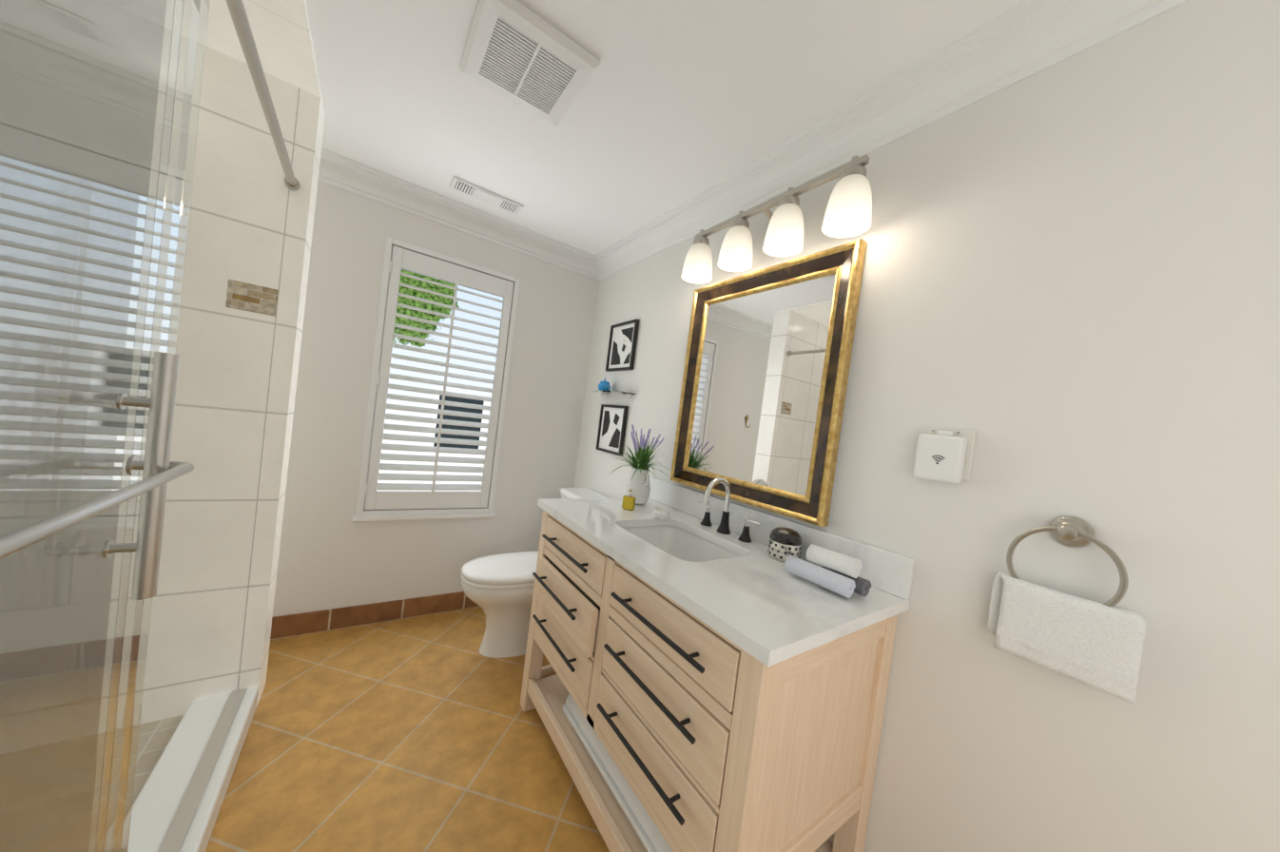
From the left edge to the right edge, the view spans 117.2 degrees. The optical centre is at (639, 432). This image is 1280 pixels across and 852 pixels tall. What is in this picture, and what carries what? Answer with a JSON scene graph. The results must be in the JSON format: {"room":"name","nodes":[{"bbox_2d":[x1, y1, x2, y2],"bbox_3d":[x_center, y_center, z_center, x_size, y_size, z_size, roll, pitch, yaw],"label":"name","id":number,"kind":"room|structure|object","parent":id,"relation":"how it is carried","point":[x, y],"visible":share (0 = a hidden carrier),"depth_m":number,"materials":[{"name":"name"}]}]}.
{"room":"bathroom","nodes":[
{"label":"bathroom","id":0,"kind":"room"},
{"bbox_2d":[132,41,324,725],"bbox_3d":[-1.858,-0.155,1.264,1.100,2.400,0.153,6,2,-35],"label":"wall","id":1,"kind":"structure","parent":0,"point":[245,273],"depth_m":1.43,"materials":[{"name":"tile"}]},
{"bbox_2d":[122,686,258,851],"bbox_3d":[-0.664,1.185,0.161,0.180,0.096,3.260,6,2,-35],"label":"shower curb","id":2,"kind":"structure","parent":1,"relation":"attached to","point":[177,804],"depth_m":1.17,"materials":[{"name":"white stone"}]},
{"bbox_2d":[0,0,300,851],"bbox_3d":[-0.489,0.132,0.187,0.098,2.033,3.218,6,2,-35],"label":"shower glass door","id":3,"kind":"structure","parent":2,"relation":"on","point":[95,105],"depth_m":0.53,"materials":[{"name":"clear glass"}]},
{"bbox_2d":[205,606,609,851],"bbox_3d":[-0.576,1.235,0.551,2.920,0.001,4.090,6,2,-35],"label":"floor","id":4,"kind":"structure","parent":0,"point":[425,733],"depth_m":1.42,"materials":[{"name":"tile"}]},
{"bbox_2d":[124,715,183,818],"bbox_3d":[-1.116,1.166,-0.154,0.920,0.035,3.260,6,2,-35],"label":"shower floor","id":5,"kind":"structure","parent":4,"relation":"on","point":[154,738],"depth_m":1.29,"materials":[{"name":"tile"}]},
{"bbox_2d":[460,487,610,658],"bbox_3d":[-0.578,0.771,2.203,0.797,0.837,0.495,6,2,-35],"label":"toilet","id":6,"kind":"object","parent":4,"relation":"on","point":[497,590],"visible":0.44,"depth_m":2.05,"materials":[{"name":"white ceramic"}]},
{"bbox_2d":[520,477,914,851],"bbox_3d":[0.086,0.724,1.396,0.659,1.138,1.220,6,2,-35],"label":"bathroom vanity","id":7,"kind":"object","parent":4,"relation":"on","point":[717,672],"visible":1,"depth_m":1.03,"materials":[{"name":"brown wood"}]},
{"bbox_2d":[562,694,673,851],"bbox_3d":[-0.041,1.079,1.238,0.135,0.129,0.700,6,2,-35],"label":"towel","id":8,"kind":"object","parent":7,"relation":"on","point":[651,838],"visible":0.15,"depth_m":1.15,"materials":[{"name":"white fabric"}]},
{"bbox_2d":[621,489,636,510],"bbox_3d":[-0.048,0.299,1.734,0.056,0.088,0.056,6,2,-35],"label":"perfume bottle","id":9,"kind":"object","parent":7,"relation":"on","point":[629,501],"visible":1,"depth_m":1.72,"materials":[{"name":"yellow glass"}]},
{"bbox_2d":[610,424,667,504],"bbox_3d":[-0.027,0.152,1.878,0.296,0.376,0.356,6,2,-35],"label":"jug vase","id":10,"kind":"object","parent":7,"relation":"on","point":[638,481],"visible":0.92,"depth_m":1.85,"materials":[{"name":"white ceramic"}]},
{"bbox_2d":[652,506,670,520],"bbox_3d":[0.089,0.343,1.646,0.072,0.038,0.072,6,2,-35],"label":"dish","id":11,"kind":"object","parent":7,"relation":"on","point":[660,513],"visible":1,"depth_m":1.62,"materials":[{"name":"white ceramic"}]},
{"bbox_2d":[767,526,802,562],"bbox_3d":[0.488,0.371,1.310,0.106,0.100,0.106,6,2,-35],"label":"jar","id":12,"kind":"object","parent":7,"relation":"on","point":[785,543],"visible":0.96,"depth_m":1.27,"materials":[{"name":"ceramic"}]},
{"bbox_2d":[784,543,871,598],"bbox_3d":[0.528,0.379,1.099,0.113,0.095,0.194,6,2,-35],"label":"rolled towels","id":13,"kind":"object","parent":7,"relation":"on","point":[838,572],"visible":0.98,"depth_m":1.06,"materials":[{"name":"white fabric"}]},
{"bbox_2d":[272,180,599,617],"bbox_3d":[-1.540,-0.137,2.135,2.620,2.400,0.150,6,2,-35],"label":"wall","id":14,"kind":"structure","parent":0,"point":[332,554],"depth_m":2.15,"materials":[{"name":"white paint"}]},
{"bbox_2d":[270,591,479,639],"bbox_3d":[-1.638,1.004,2.097,2.620,0.115,0.011,6,2,-35],"label":"baseboard","id":15,"kind":"structure","parent":14,"relation":"attached to","point":[304,623],"depth_m":2.17,"materials":[{"name":"tile"}]},
{"bbox_2d":[352,235,520,522],"bbox_3d":[-1.185,-0.255,2.343,0.739,1.527,0.190,6,2,-35],"label":"shutter","id":16,"kind":"object","parent":14,"relation":"attached to","point":[401,501],"visible":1,"depth_m":2.26,"materials":[{"name":"white paint"}]},
{"bbox_2d":[317,147,595,276],"bbox_3d":[-1.318,-1.256,2.010,2.400,0.118,0.100,6,2,-35],"label":"crown molding","id":17,"kind":"structure","parent":14,"relation":"attached to","point":[337,170],"depth_m":2.17,"materials":[{"name":"white paint"}]},
{"bbox_2d":[305,0,1026,255],"bbox_3d":[-0.268,-1.195,0.490,2.920,0.100,4.090,6,2,-35],"label":"ceiling","id":18,"kind":"structure","parent":0,"point":[675,104],"depth_m":1.32,"materials":[{"name":"white paint"}]},
{"bbox_2d":[197,0,320,96],"bbox_3d":[-0.745,-1.183,-0.161,1.100,0.012,3.260,6,2,-35],"label":"tile","id":19,"kind":"structure","parent":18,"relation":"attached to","point":[281,32],"depth_m":1.26,"materials":[{"name":"beige tile"}]},
{"bbox_2d":[449,175,523,214],"bbox_3d":[-0.809,-1.246,2.070,0.350,0.012,0.124,6,2,-35],"label":"ceiling vent","id":20,"kind":"object","parent":18,"relation":"in","point":[483,195],"visible":1,"depth_m":2.05,"materials":[{"name":"white plastic"}]},
{"bbox_2d":[459,0,600,125],"bbox_3d":[-0.359,-1.161,1.243,0.340,0.026,0.340,6,2,-35],"label":"fan","id":21,"kind":"object","parent":18,"relation":"attached to","point":[516,51],"visible":1,"depth_m":1.20,"materials":[{"name":"white plastic"}]},
{"bbox_2d":[573,0,1279,851],"bbox_3d":[0.704,0.167,1.315,0.150,2.400,4.090,6,2,-35],"label":"wall","id":22,"kind":"structure","parent":0,"point":[1070,299],"depth_m":0.86,"materials":[{"name":"white paint"}]},
{"bbox_2d":[595,404,628,456],"bbox_3d":[-0.180,-0.021,2.447,0.022,0.300,0.300,6,2,-35],"label":"picture frame","id":23,"kind":"object","parent":22,"relation":"attached to","point":[611,426],"visible":0.94,"depth_m":2.44,"materials":[{"name":"black"}]},
{"bbox_2d":[592,390,635,398],"bbox_3d":[-0.194,-0.243,2.412,0.125,0.048,0.420,6,2,-35],"label":"glass shelf","id":24,"kind":"object","parent":22,"relation":"attached to","point":[628,394],"visible":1,"depth_m":2.35,"materials":[{"name":"clear glass"}]},
{"bbox_2d":[598,377,610,390],"bbox_3d":[-0.224,-0.300,2.464,0.080,0.088,0.080,6,2,-35],"label":"jar","id":25,"kind":"object","parent":24,"relation":"on","point":[604,385],"visible":0.88,"depth_m":2.44,"materials":[{"name":"blue ceramic"}]},
{"bbox_2d":[605,318,639,371],"bbox_3d":[-0.115,-0.534,2.434,0.022,0.300,0.300,6,2,-35],"label":"picture frame","id":26,"kind":"object","parent":22,"relation":"attached to","point":[622,346],"visible":1,"depth_m":2.42,"materials":[{"name":"black"}]},
{"bbox_2d":[669,238,867,526],"bbox_3d":[0.437,-0.189,1.579,0.042,0.930,0.780,6,2,-35],"label":"mirror","id":27,"kind":"object","parent":22,"relation":"attached to","point":[765,384],"visible":0.96,"depth_m":1.49,"materials":[{"name":"gold metal"}]},
{"bbox_2d":[681,154,872,283],"bbox_3d":[0.477,-0.772,1.490,0.180,0.222,0.808,6,2,-35],"label":"sconce","id":28,"kind":"object","parent":22,"relation":"attached to","point":[848,212],"visible":1,"depth_m":1.35,"materials":[{"name":"white glass"}]},
{"bbox_2d":[587,0,1193,280],"bbox_3d":[0.745,-0.975,1.215,0.100,0.118,3.790,6,2,-35],"label":"crown molding","id":29,"kind":"structure","parent":22,"relation":"attached to","point":[1023,40],"depth_m":1.14,"materials":[{"name":"white paint"}]},
{"bbox_2d":[912,426,976,484],"bbox_3d":[0.792,0.058,1.031,0.048,0.142,0.125,6,2,-35],"label":"router","id":30,"kind":"object","parent":22,"relation":"attached to","point":[943,455],"visible":1,"depth_m":1.01,"materials":[{"name":"white plastic"}]},
{"bbox_2d":[987,516,1146,704],"bbox_3d":[0.895,0.338,0.824,0.067,0.319,0.219,6,2,-35],"label":"towel ring","id":31,"kind":"object","parent":22,"relation":"attached to","point":[1096,646],"visible":1,"depth_m":0.80,"materials":[{"name":"white fabric"}]},
{"label":"outside","id":32,"kind":"structure","parent":0,"visible":0},
{"bbox_2d":[376,269,503,491],"bbox_3d":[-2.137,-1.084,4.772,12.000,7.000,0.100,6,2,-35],"label":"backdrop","id":33,"kind":"structure","parent":32,"point":[438,309],"depth_m":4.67,"materials":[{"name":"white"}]}
]}

